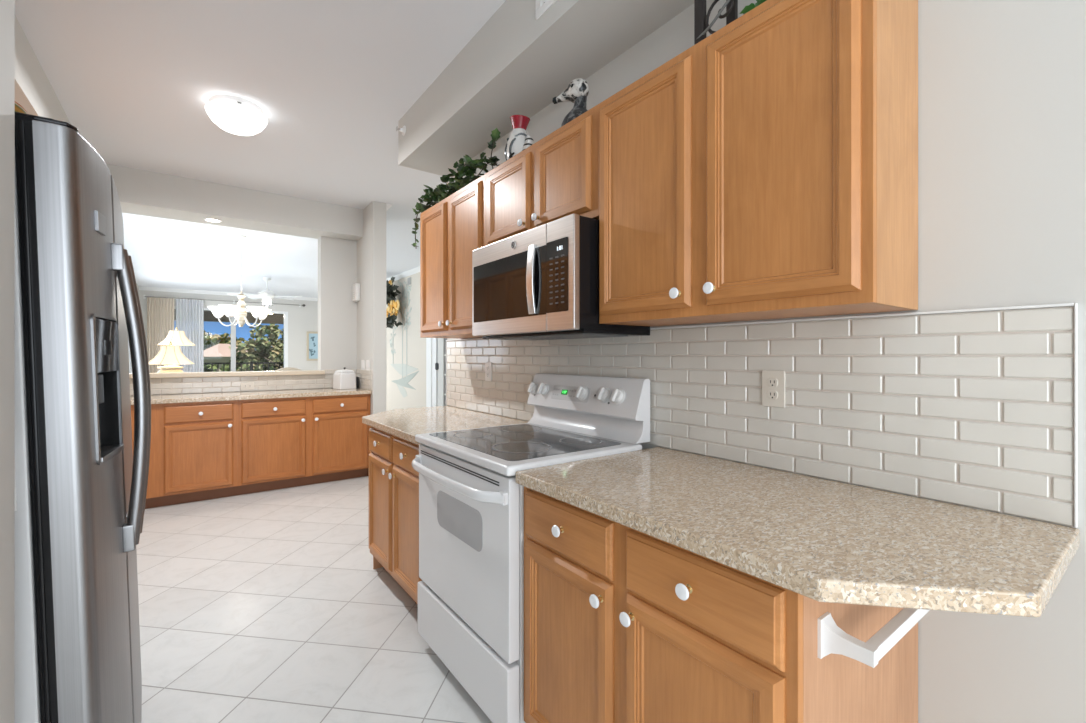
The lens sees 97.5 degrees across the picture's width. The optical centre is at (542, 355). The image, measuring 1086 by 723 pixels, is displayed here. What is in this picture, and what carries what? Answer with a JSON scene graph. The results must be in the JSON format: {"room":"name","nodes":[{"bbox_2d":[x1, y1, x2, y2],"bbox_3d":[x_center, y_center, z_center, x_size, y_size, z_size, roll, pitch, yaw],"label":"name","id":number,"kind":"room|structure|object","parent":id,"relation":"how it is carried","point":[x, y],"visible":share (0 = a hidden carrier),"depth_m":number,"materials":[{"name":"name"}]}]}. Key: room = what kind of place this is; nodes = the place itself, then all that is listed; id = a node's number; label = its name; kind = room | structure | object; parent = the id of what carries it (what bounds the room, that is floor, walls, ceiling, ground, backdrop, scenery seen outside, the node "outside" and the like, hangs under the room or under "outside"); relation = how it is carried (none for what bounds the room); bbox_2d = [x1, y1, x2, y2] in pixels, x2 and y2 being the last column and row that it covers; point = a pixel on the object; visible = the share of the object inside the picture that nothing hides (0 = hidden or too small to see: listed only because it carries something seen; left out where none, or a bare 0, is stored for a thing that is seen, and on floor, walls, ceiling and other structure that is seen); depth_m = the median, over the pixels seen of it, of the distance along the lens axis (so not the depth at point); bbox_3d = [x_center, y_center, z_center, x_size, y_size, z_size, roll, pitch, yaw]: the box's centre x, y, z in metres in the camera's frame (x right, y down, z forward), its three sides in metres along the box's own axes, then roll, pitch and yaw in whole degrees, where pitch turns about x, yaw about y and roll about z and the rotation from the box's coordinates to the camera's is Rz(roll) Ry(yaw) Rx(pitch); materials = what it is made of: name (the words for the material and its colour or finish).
{"room":"kitchen","nodes":[
{"label":"kitchen","id":0,"kind":"room"},
{"bbox_2d":[0,0,14,722],"bbox_3d":[-1.202,-0.163,0.603,0.688,2.875,0.200,0,0,-37],"label":"wall","id":1,"kind":"structure","parent":0,"point":[7,7],"depth_m":0.85,"materials":[{"name":"grey paint"}]},
{"bbox_2d":[15,16,70,123],"bbox_3d":[-2.629,-1.450,2.193,0.290,0.300,4.055,0,0,-37],"label":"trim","id":2,"kind":"structure","parent":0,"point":[34,92],"depth_m":2.48,"materials":[{"name":"grey paint"}]},
{"bbox_2d":[128,283,138,372],"bbox_3d":[-4.364,-0.163,4.172,0.140,2.875,17.100,0,0,-37],"label":"wall","id":3,"kind":"structure","parent":0,"point":[130,365],"depth_m":9.97,"materials":[{"name":"grey paint"}]},
{"bbox_2d":[139,290,317,369],"bbox_3d":[-7.687,-0.163,12.389,4.310,2.875,0.160,0,0,-37],"label":"wall","id":4,"kind":"structure","parent":0,"point":[301,320],"depth_m":12.93,"materials":[{"name":"white paint"}]},
{"bbox_2d":[143,295,304,306],"bbox_3d":[-7.897,-1.370,12.050,3.410,0.090,0.135,0,0,-37],"label":"curtain rod","id":5,"kind":"object","parent":4,"relation":"attached to","point":[144,296],"visible":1,"depth_m":11.85,"materials":[{"name":"grey metal"}]},
{"bbox_2d":[147,297,173,372],"bbox_3d":[-8.991,-0.050,11.200,0.500,2.610,0.078,0,0,-37],"label":"curtain","id":6,"kind":"object","parent":5,"relation":"hanging from","point":[160,311],"visible":0.52,"depth_m":11.15,"materials":[{"name":"beige fabric"}]},
{"bbox_2d":[176,299,203,371],"bbox_3d":[-8.551,-0.050,11.527,0.545,2.610,0.078,0,0,-37],"label":"sheer curtain","id":7,"kind":"object","parent":5,"relation":"hanging from","point":[189,313],"visible":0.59,"depth_m":11.55,"materials":[{"name":"white fabric"}]},
{"bbox_2d":[139,286,317,300],"bbox_3d":[-7.622,-1.560,12.300,4.310,0.080,0.060,0,0,-37],"label":"trim","id":8,"kind":"structure","parent":4,"relation":"attached to","point":[140,287],"depth_m":11.70,"materials":[{"name":"white paint"}]},
{"bbox_2d":[174,306,287,370],"bbox_3d":[-8.105,0.045,12.046,2.930,2.460,0.132,0,0,-37],"label":"window","id":9,"kind":"structure","parent":4,"relation":"in","point":[233,328],"depth_m":12.18,"materials":[{"name":"white"}]},
{"bbox_2d":[307,331,317,360],"bbox_3d":[-6.366,-0.260,13.247,0.385,0.810,0.035,0,0,-37],"label":"framed picture","id":10,"kind":"object","parent":4,"relation":"attached to","point":[312,337],"visible":0.69,"depth_m":13.22,"materials":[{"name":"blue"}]},
{"bbox_2d":[174,309,283,323],"bbox_3d":[-8.269,-1.215,13.669,9.000,0.420,2.590,0,0,-37],"label":"ceiling","id":11,"kind":"structure","parent":0,"point":[208,315],"depth_m":14.45,"materials":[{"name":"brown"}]},
{"bbox_2d":[15,0,505,297],"bbox_3d":[-2.319,-1.650,5.688,5.350,0.100,17.300,0,0,-37],"label":"ceiling","id":12,"kind":"structure","parent":0,"point":[333,81],"depth_m":2.93,"materials":[{"name":"white paint"}]},
{"bbox_2d":[205,95,267,135],"bbox_3d":[-1.972,-1.520,3.070,0.340,0.160,0.340,0,0,-37],"label":"ceiling light","id":13,"kind":"object","parent":12,"relation":"attached to","point":[232,114],"visible":1,"depth_m":2.98,"materials":[{"name":"white glass"}]},
{"bbox_2d":[207,235,270,326],"bbox_3d":[-4.057,-0.990,6.394,0.742,1.220,0.723,0,0,-37],"label":"chandelier","id":14,"kind":"object","parent":12,"relation":"hanging from","point":[239,311],"visible":1,"depth_m":6.32,"materials":[{"name":"white metal"}]},
{"bbox_2d":[228,277,301,303],"bbox_3d":[-5.729,-1.262,9.797,1.278,0.675,1.321,0,0,-37],"label":"ceiling fan","id":15,"kind":"object","parent":12,"relation":"hanging from","point":[266,295],"visible":0.99,"depth_m":9.76,"materials":[{"name":"white metal"}]},
{"bbox_2d":[165,236,356,394],"bbox_3d":[-3.155,-0.013,4.732,2.470,2.575,0.160,0,0,-37],"label":"wall","id":16,"kind":"structure","parent":0,"point":[337,258],"depth_m":5.28,"materials":[{"name":"grey paint"}]},
{"bbox_2d":[204,218,221,222],"bbox_3d":[-3.167,-1.296,4.567,0.150,0.007,0.150,0,0,-37],"label":"recessed light","id":17,"kind":"object","parent":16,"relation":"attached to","point":[205,219],"visible":1,"depth_m":4.57,"materials":[{"name":"white"}]},
{"bbox_2d":[129,370,324,378],"bbox_3d":[-3.289,0.184,4.623,2.125,0.042,0.255,0,0,-37],"label":"ledge","id":18,"kind":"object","parent":16,"relation":"attached to","point":[291,372],"depth_m":4.65,"materials":[{"name":"beige stone"}]},
{"bbox_2d":[130,374,333,395],"bbox_3d":[-3.110,0.283,4.675,2.463,0.154,0.007,0,0,-37],"label":"tile backsplash","id":19,"kind":"structure","parent":16,"relation":"attached to","point":[186,385],"depth_m":4.70,"materials":[{"name":"beige tile"}]},
{"bbox_2d":[241,382,253,389],"bbox_3d":[-2.964,0.308,4.772,0.116,0.074,0.010,0,0,-37],"label":"outlet","id":20,"kind":"object","parent":19,"relation":"attached to","point":[250,385],"visible":1,"depth_m":4.77,"materials":[{"name":"beige plastic"}]},
{"bbox_2d":[106,164,362,240],"bbox_3d":[-3.082,-1.450,4.634,2.470,0.300,0.405,0,0,-37],"label":"beam","id":21,"kind":"structure","parent":16,"relation":"attached to","point":[140,192],"depth_m":4.52,"materials":[{"name":"grey paint"}]},
{"bbox_2d":[324,369,355,373],"bbox_3d":[-2.256,0.178,5.296,0.330,0.048,0.007,0,0,-37],"label":"tile backsplash","id":22,"kind":"structure","parent":16,"relation":"attached to","point":[331,371],"depth_m":5.25,"materials":[{"name":"beige tile"}]},
{"bbox_2d":[136,476,491,722],"bbox_3d":[-2.319,1.335,5.688,5.350,0.120,17.300,0,0,-37],"label":"floor","id":23,"kind":"structure","parent":0,"point":[271,606],"depth_m":2.29,"materials":[{"name":"tile"}]},
{"bbox_2d":[15,112,150,722],"bbox_3d":[-1.479,0.390,1.175,0.818,1.740,0.910,-2,1,-37],"label":"refrigerator","id":24,"kind":"object","parent":23,"relation":"on","point":[81,485],"visible":0.98,"depth_m":0.99,"materials":[{"name":"grey metal"}]},
{"bbox_2d":[15,476,16,510],"bbox_3d":[-1.071,0.232,0.913,0.084,0.152,0.004,0,0,-37],"label":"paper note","id":25,"kind":"object","parent":24,"relation":"attached to","point":[15,476],"visible":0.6,"depth_m":0.94,"materials":[{"name":"white"}]},
{"bbox_2d":[15,102,27,113],"bbox_3d":[-1.320,-0.518,1.019,0.296,0.100,0.296,0,0,-37],"label":"basket","id":26,"kind":"object","parent":24,"relation":"on","point":[18,108],"visible":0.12,"depth_m":1.08,"materials":[{"name":"brown wicker"}]},
{"bbox_2d":[131,400,236,508],"bbox_3d":[-3.409,0.838,4.089,1.289,0.874,0.571,0,0,-37],"label":"base cabinet","id":27,"kind":"object","parent":23,"relation":"on","point":[193,445],"visible":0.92,"depth_m":4.08,"materials":[{"name":"brown wood"}]},
{"bbox_2d":[130,388,371,404],"bbox_3d":[-2.937,0.380,4.439,2.466,0.038,0.561,0,0,-37],"label":"countertop","id":28,"kind":"structure","parent":27,"relation":"on","point":[225,396],"depth_m":4.41,"materials":[{"name":"stone"}]},
{"bbox_2d":[333,367,355,389],"bbox_3d":[-2.148,0.243,5.155,0.184,0.235,0.184,0,0,41],"label":"toaster","id":29,"kind":"object","parent":28,"relation":"on","point":[344,378],"visible":1,"depth_m":5.09,"materials":[{"name":"white plastic"}]},
{"bbox_2d":[356,377,358,387],"bbox_3d":[-2.072,0.298,5.286,0.024,0.125,0.100,0,0,-37],"label":"tablet","id":30,"kind":"object","parent":28,"relation":"on","point":[357,378],"visible":0.64,"depth_m":5.25,"materials":[{"name":"black plastic"}]},
{"bbox_2d":[275,367,299,370],"bbox_3d":[-3.387,0.719,6.414,0.460,1.112,0.500,0,0,-37],"label":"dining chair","id":31,"kind":"object","parent":23,"relation":"on","point":[285,368],"visible":0.15,"depth_m":6.56,"materials":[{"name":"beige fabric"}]},
{"bbox_2d":[237,394,369,494],"bbox_3d":[-2.419,0.838,4.822,1.175,0.874,0.571,0,0,-37],"label":"base cabinet","id":32,"kind":"object","parent":23,"relation":"on","point":[282,443],"visible":0.98,"depth_m":4.58,"materials":[{"name":"brown wood"}]},
{"bbox_2d":[369,426,421,604],"bbox_3d":[-0.537,0.838,2.658,0.679,0.874,0.870,0,0,-37],"label":"base cabinet","id":33,"kind":"object","parent":23,"relation":"on","point":[393,480],"visible":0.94,"depth_m":2.44,"materials":[{"name":"brown wood"}]},
{"bbox_2d":[362,406,528,444],"bbox_3d":[-0.619,0.380,2.773,0.678,0.038,1.160,0,0,-37],"label":"countertop","id":34,"kind":"structure","parent":33,"relation":"on","point":[405,423],"depth_m":2.64,"materials":[{"name":"stone"}]},
{"bbox_2d":[412,373,649,722],"bbox_3d":[-0.085,0.683,1.967,0.748,1.184,0.763,0,0,-37],"label":"range","id":35,"kind":"object","parent":23,"relation":"on","point":[471,587],"visible":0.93,"depth_m":1.78,"materials":[{"name":"white metal"}]},
{"bbox_2d":[415,423,641,475],"bbox_3d":[-0.088,0.360,1.965,0.620,0.035,0.763,0,0,-37],"label":"cooktop","id":36,"kind":"object","parent":35,"relation":"in","point":[504,450],"depth_m":1.84,"materials":[{"name":"black glass"}]},
{"bbox_2d":[524,486,917,722],"bbox_3d":[0.429,0.838,1.356,0.679,0.874,0.857,0,0,-37],"label":"base cabinet","id":37,"kind":"object","parent":23,"relation":"on","point":[623,624],"visible":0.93,"depth_m":1.08,"materials":[{"name":"brown wood"}]},
{"bbox_2d":[516,447,1079,617],"bbox_3d":[0.517,0.380,1.240,0.678,0.038,1.116,0,0,-37],"label":"countertop","id":38,"kind":"structure","parent":37,"relation":"on","point":[818,539],"depth_m":0.98,"materials":[{"name":"stone"}]},
{"bbox_2d":[818,608,928,667],"bbox_3d":[0.723,0.523,0.987,0.472,0.072,0.088,0,0,-37],"label":"bracket","id":39,"kind":"object","parent":37,"relation":"attached to","point":[831,638],"visible":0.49,"depth_m":0.87,"materials":[{"name":"white"}]},
{"bbox_3d":[-3.853,0.895,4.986,0.850,0.760,0.440,0,0,-37],"label":"console table","id":40,"kind":"object","parent":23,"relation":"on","visible":0},
{"bbox_2d":[149,341,193,372],"bbox_3d":[-3.884,0.182,4.963,0.410,0.665,0.410,0,0,-37],"label":"table lamp","id":41,"kind":"object","parent":40,"relation":"on","point":[170,355],"visible":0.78,"depth_m":4.88,"materials":[{"name":"beige fabric"}]},
{"bbox_3d":[-4.770,0.825,6.223,0.850,0.900,0.440,0,0,-37],"label":"console table","id":42,"kind":"object","parent":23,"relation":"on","visible":0},
{"bbox_2d":[157,327,194,365],"bbox_3d":[-4.788,0.000,6.222,0.410,0.750,0.410,0,0,-37],"label":"table lamp","id":43,"kind":"object","parent":42,"relation":"on","point":[176,337],"visible":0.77,"depth_m":6.14,"materials":[{"name":"beige fabric"}]},
{"bbox_2d":[357,201,385,475],"bbox_3d":[-1.928,-0.163,5.269,0.140,2.875,0.760,0,0,-37],"label":"wall partition","id":44,"kind":"structure","parent":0,"point":[371,248],"depth_m":4.99,"materials":[{"name":"grey paint"}]},
{"bbox_2d":[352,283,359,301],"bbox_3d":[-2.088,-0.705,5.324,0.053,0.190,0.130,0,0,-37],"label":"door chime","id":45,"kind":"object","parent":44,"relation":"attached to","point":[355,287],"visible":1,"depth_m":5.28,"materials":[{"name":"white plastic"}]},
{"bbox_2d":[361,360,364,369],"bbox_3d":[-1.967,0.105,5.195,0.011,0.116,0.110,0,0,-37],"label":"light switch","id":46,"kind":"object","parent":44,"relation":"attached to","point":[362,361],"visible":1,"depth_m":5.18,"materials":[{"name":"white plastic"}]},
{"bbox_2d":[356,369,371,389],"bbox_3d":[-1.943,0.257,5.164,0.007,0.206,0.570,0,0,-37],"label":"tile backsplash","id":47,"kind":"structure","parent":44,"relation":"attached to","point":[365,376],"depth_m":5.12,"materials":[{"name":"beige tile"}]},
{"bbox_2d":[366,360,369,369],"bbox_3d":[-1.857,0.105,5.047,0.011,0.116,0.110,0,0,-37],"label":"light switch","id":48,"kind":"object","parent":44,"relation":"attached to","point":[367,361],"visible":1,"depth_m":5.04,"materials":[{"name":"white plastic"}]},
{"bbox_2d":[386,203,391,211],"bbox_3d":[-1.847,-1.560,5.328,0.060,0.080,0.760,0,0,-37],"label":"trim","id":49,"kind":"structure","parent":44,"relation":"attached to","point":[388,206],"depth_m":5.01,"materials":[{"name":"white paint"}]},
{"bbox_2d":[386,272,425,410],"bbox_3d":[-2.531,-0.163,9.172,0.140,2.875,11.150,0,0,-37],"label":"wall","id":50,"kind":"structure","parent":0,"point":[416,346],"depth_m":9.07,"materials":[{"name":"beige paint"}]},
{"bbox_2d":[386,276,402,328],"bbox_3d":[-3.009,-1.026,9.357,0.346,1.018,0.845,0,0,-37],"label":"swag","id":51,"kind":"object","parent":50,"relation":"attached to","point":[392,309],"visible":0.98,"depth_m":9.23,"materials":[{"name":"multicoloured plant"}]},
{"bbox_2d":[386,266,419,280],"bbox_3d":[-2.612,-1.560,9.112,0.060,0.080,11.150,0,0,-37],"label":"trim","id":52,"kind":"structure","parent":50,"relation":"attached to","point":[417,269],"depth_m":9.10,"materials":[{"name":"white"}]},
{"bbox_2d":[390,280,418,396],"bbox_3d":[-2.732,-0.346,9.314,0.015,2.342,1.617,0,0,-37],"label":"wall mural","id":53,"kind":"object","parent":50,"relation":"attached to","point":[402,369],"visible":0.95,"depth_m":9.27,"materials":[{"name":"grey"}]},
{"bbox_2d":[407,277,410,284],"bbox_3d":[-2.544,-1.415,9.057,0.017,0.140,0.160,0,0,-37],"label":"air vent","id":54,"kind":"object","parent":50,"relation":"in","point":[409,278],"visible":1,"depth_m":9.03,"materials":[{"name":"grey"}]},
{"bbox_2d":[426,338,446,406],"bbox_3d":[-1.591,0.200,7.883,0.165,2.150,1.360,0,0,-37],"label":"door","id":55,"kind":"structure","parent":50,"relation":"in","point":[435,347],"depth_m":8.09,"materials":[{"name":"white wood"}]},
{"bbox_2d":[447,0,1085,722],"bbox_3d":[1.080,-0.163,1.162,0.130,2.875,5.780,0,0,-37],"label":"wall","id":56,"kind":"structure","parent":0,"point":[1002,83],"depth_m":1.10,"materials":[{"name":"grey paint"}]},
{"bbox_2d":[396,126,405,135],"bbox_3d":[-0.943,-1.493,3.147,0.052,0.064,0.064,0,0,-37],"label":"sprinkler","id":57,"kind":"object","parent":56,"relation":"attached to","point":[403,129],"visible":1,"depth_m":3.14,"materials":[{"name":"white"}]},
{"bbox_2d":[420,174,485,338],"bbox_3d":[-0.442,-0.517,2.816,0.340,0.803,0.850,0,0,-37],"label":"upper cabinet","id":58,"kind":"object","parent":56,"relation":"attached to","point":[454,227],"visible":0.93,"depth_m":2.68,"materials":[{"name":"brown wood"}]},
{"bbox_2d":[411,128,499,248],"bbox_3d":[-0.495,-0.932,2.805,0.251,0.465,0.990,0,0,-37],"label":"ivy garland","id":59,"kind":"object","parent":58,"relation":"on","point":[440,192],"visible":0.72,"depth_m":2.75,"materials":[{"name":"green plant"}]},
{"bbox_2d":[486,104,598,245],"bbox_3d":[0.058,-0.715,2.142,0.340,0.409,0.828,0,0,-37],"label":"upper cabinet","id":60,"kind":"object","parent":56,"relation":"attached to","point":[556,177],"visible":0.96,"depth_m":1.97,"materials":[{"name":"brown wood"}]},
{"bbox_2d":[505,115,532,160],"bbox_3d":[-0.107,-1.058,2.341,0.135,0.277,0.174,0,0,-37],"label":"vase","id":61,"kind":"object","parent":60,"relation":"on","point":[518,140],"visible":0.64,"depth_m":2.31,"materials":[{"name":"white ceramic"}]},
{"bbox_2d":[472,213,649,340],"bbox_3d":[0.038,-0.287,2.078,0.432,0.424,0.749,0,0,-37],"label":"microwave","id":62,"kind":"object","parent":60,"relation":"attached to","point":[541,282],"visible":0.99,"depth_m":1.83,"materials":[{"name":"silver metal"}]},
{"bbox_2d":[552,78,588,126],"bbox_3d":[0.140,-1.038,2.008,0.137,0.238,0.173,0,0,-37],"label":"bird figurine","id":63,"kind":"object","parent":60,"relation":"on","point":[577,91],"visible":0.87,"depth_m":1.97,"materials":[{"name":"grey ceramic"}]},
{"bbox_2d":[398,0,693,175],"bbox_3d":[0.845,-1.450,1.075,0.352,0.300,5.680,0,0,-37],"label":"soffit","id":64,"kind":"object","parent":56,"relation":"attached to","point":[517,62],"depth_m":2.23,"materials":[{"name":"grey paint"}]},
{"bbox_2d":[536,0,556,19],"bbox_3d":[0.085,-1.465,1.795,0.010,0.180,0.383,0,0,-37],"label":"air vent","id":65,"kind":"object","parent":64,"relation":"attached to","point":[542,6],"visible":1,"depth_m":1.91,"materials":[{"name":"white"}]},
{"bbox_2d":[599,0,917,326],"bbox_3d":[0.562,-0.517,1.461,0.340,0.803,0.867,0,0,-37],"label":"upper cabinet","id":66,"kind":"object","parent":56,"relation":"attached to","point":[767,168],"visible":1,"depth_m":1.23,"materials":[{"name":"brown wood"}]},
{"bbox_2d":[694,0,766,44],"bbox_3d":[0.623,-1.087,1.383,0.210,0.345,0.312,0,0,-37],"label":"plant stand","id":67,"kind":"object","parent":66,"relation":"on","point":[701,20],"visible":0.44,"depth_m":1.44,"materials":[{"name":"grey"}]},
{"bbox_2d":[446,303,1077,527],"bbox_3d":[0.209,0.125,2.218,0.010,0.470,3.046,0,0,-37],"label":"tile backsplash","id":68,"kind":"structure","parent":56,"relation":"attached to","point":[971,408],"depth_m":1.29,"materials":[{"name":"beige tile"}]},
{"bbox_2d":[485,362,491,380],"bbox_3d":[-0.339,0.100,2.946,0.010,0.116,0.074,0,0,-37],"label":"outlet","id":69,"kind":"object","parent":68,"relation":"attached to","point":[488,365],"visible":1,"depth_m":2.94,"materials":[{"name":"white plastic"}]},
{"bbox_2d":[762,370,784,407],"bbox_3d":[0.728,0.105,1.506,0.010,0.116,0.074,0,0,-37],"label":"outlet","id":70,"kind":"object","parent":68,"relation":"attached to","point":[773,381],"visible":1,"depth_m":1.50,"materials":[{"name":"beige plastic"}]},
{"bbox_2d":[768,378,777,386],"bbox_3d":[0.726,0.086,1.505,0.004,0.029,0.033,0,0,-37],"label":"receptacle","id":71,"kind":"object","parent":70,"relation":"attached to","point":[772,382],"depth_m":1.50,"materials":[{"name":"beige plastic"}]},
{"bbox_2d":[768,390,777,399],"bbox_3d":[0.726,0.124,1.505,0.004,0.029,0.033,0,0,-37],"label":"receptacle","id":72,"kind":"object","parent":70,"relation":"attached to","point":[772,394],"depth_m":1.50,"materials":[{"name":"beige plastic"}]},
{"bbox_3d":[-8.269,1.410,13.669,9.000,0.230,2.590,0,0,-37],"label":"floor","id":73,"kind":"structure","parent":0,"visible":0},
{"bbox_2d":[204,362,283,371],"bbox_3d":[-8.868,0.740,14.476,7.050,1.110,0.070,0,0,-37],"label":"balcony railing","id":74,"kind":"object","parent":73,"relation":"on","point":[217,363],"visible":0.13,"depth_m":14.39,"materials":[{"name":"brown metal"}]},
{"label":"outside","id":75,"kind":"structure","parent":0,"visible":0},
{"bbox_3d":[-28.815,4.625,64.037,150.000,0.300,102.800,0,0,-37],"label":"floor","id":76,"kind":"structure","parent":75,"visible":0},
{"bbox_2d":[204,361,238,371],"bbox_3d":[-15.726,2.255,25.468,5.468,4.472,3.524,0,0,-37],"label":"tree","id":77,"kind":"object","parent":76,"relation":"on","point":[208,367],"visible":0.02,"depth_m":24.71,"materials":[{"name":"green plant"}]},
{"bbox_2d":[204,330,244,349],"bbox_3d":[-29.736,1.113,42.949,6.609,6.752,5.692,0,0,-37],"label":"tree","id":78,"kind":"object","parent":76,"relation":"on","point":[211,340],"visible":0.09,"depth_m":41.70,"materials":[{"name":"green plant"}]},
{"bbox_2d":[204,344,247,371],"bbox_3d":[-23.469,1.800,35.507,4.600,5.350,6.200,0,0,-37],"label":"house","id":79,"kind":"structure","parent":76,"relation":"on","point":[219,352],"depth_m":33.21,"materials":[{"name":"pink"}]},
{"bbox_2d":[228,324,283,370],"bbox_3d":[-10.452,1.588,18.936,3.496,5.799,2.654,0,0,-30],"label":"tree","id":80,"kind":"object","parent":76,"relation":"on","point":[263,351],"visible":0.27,"depth_m":18.07,"materials":[{"name":"green plant"}]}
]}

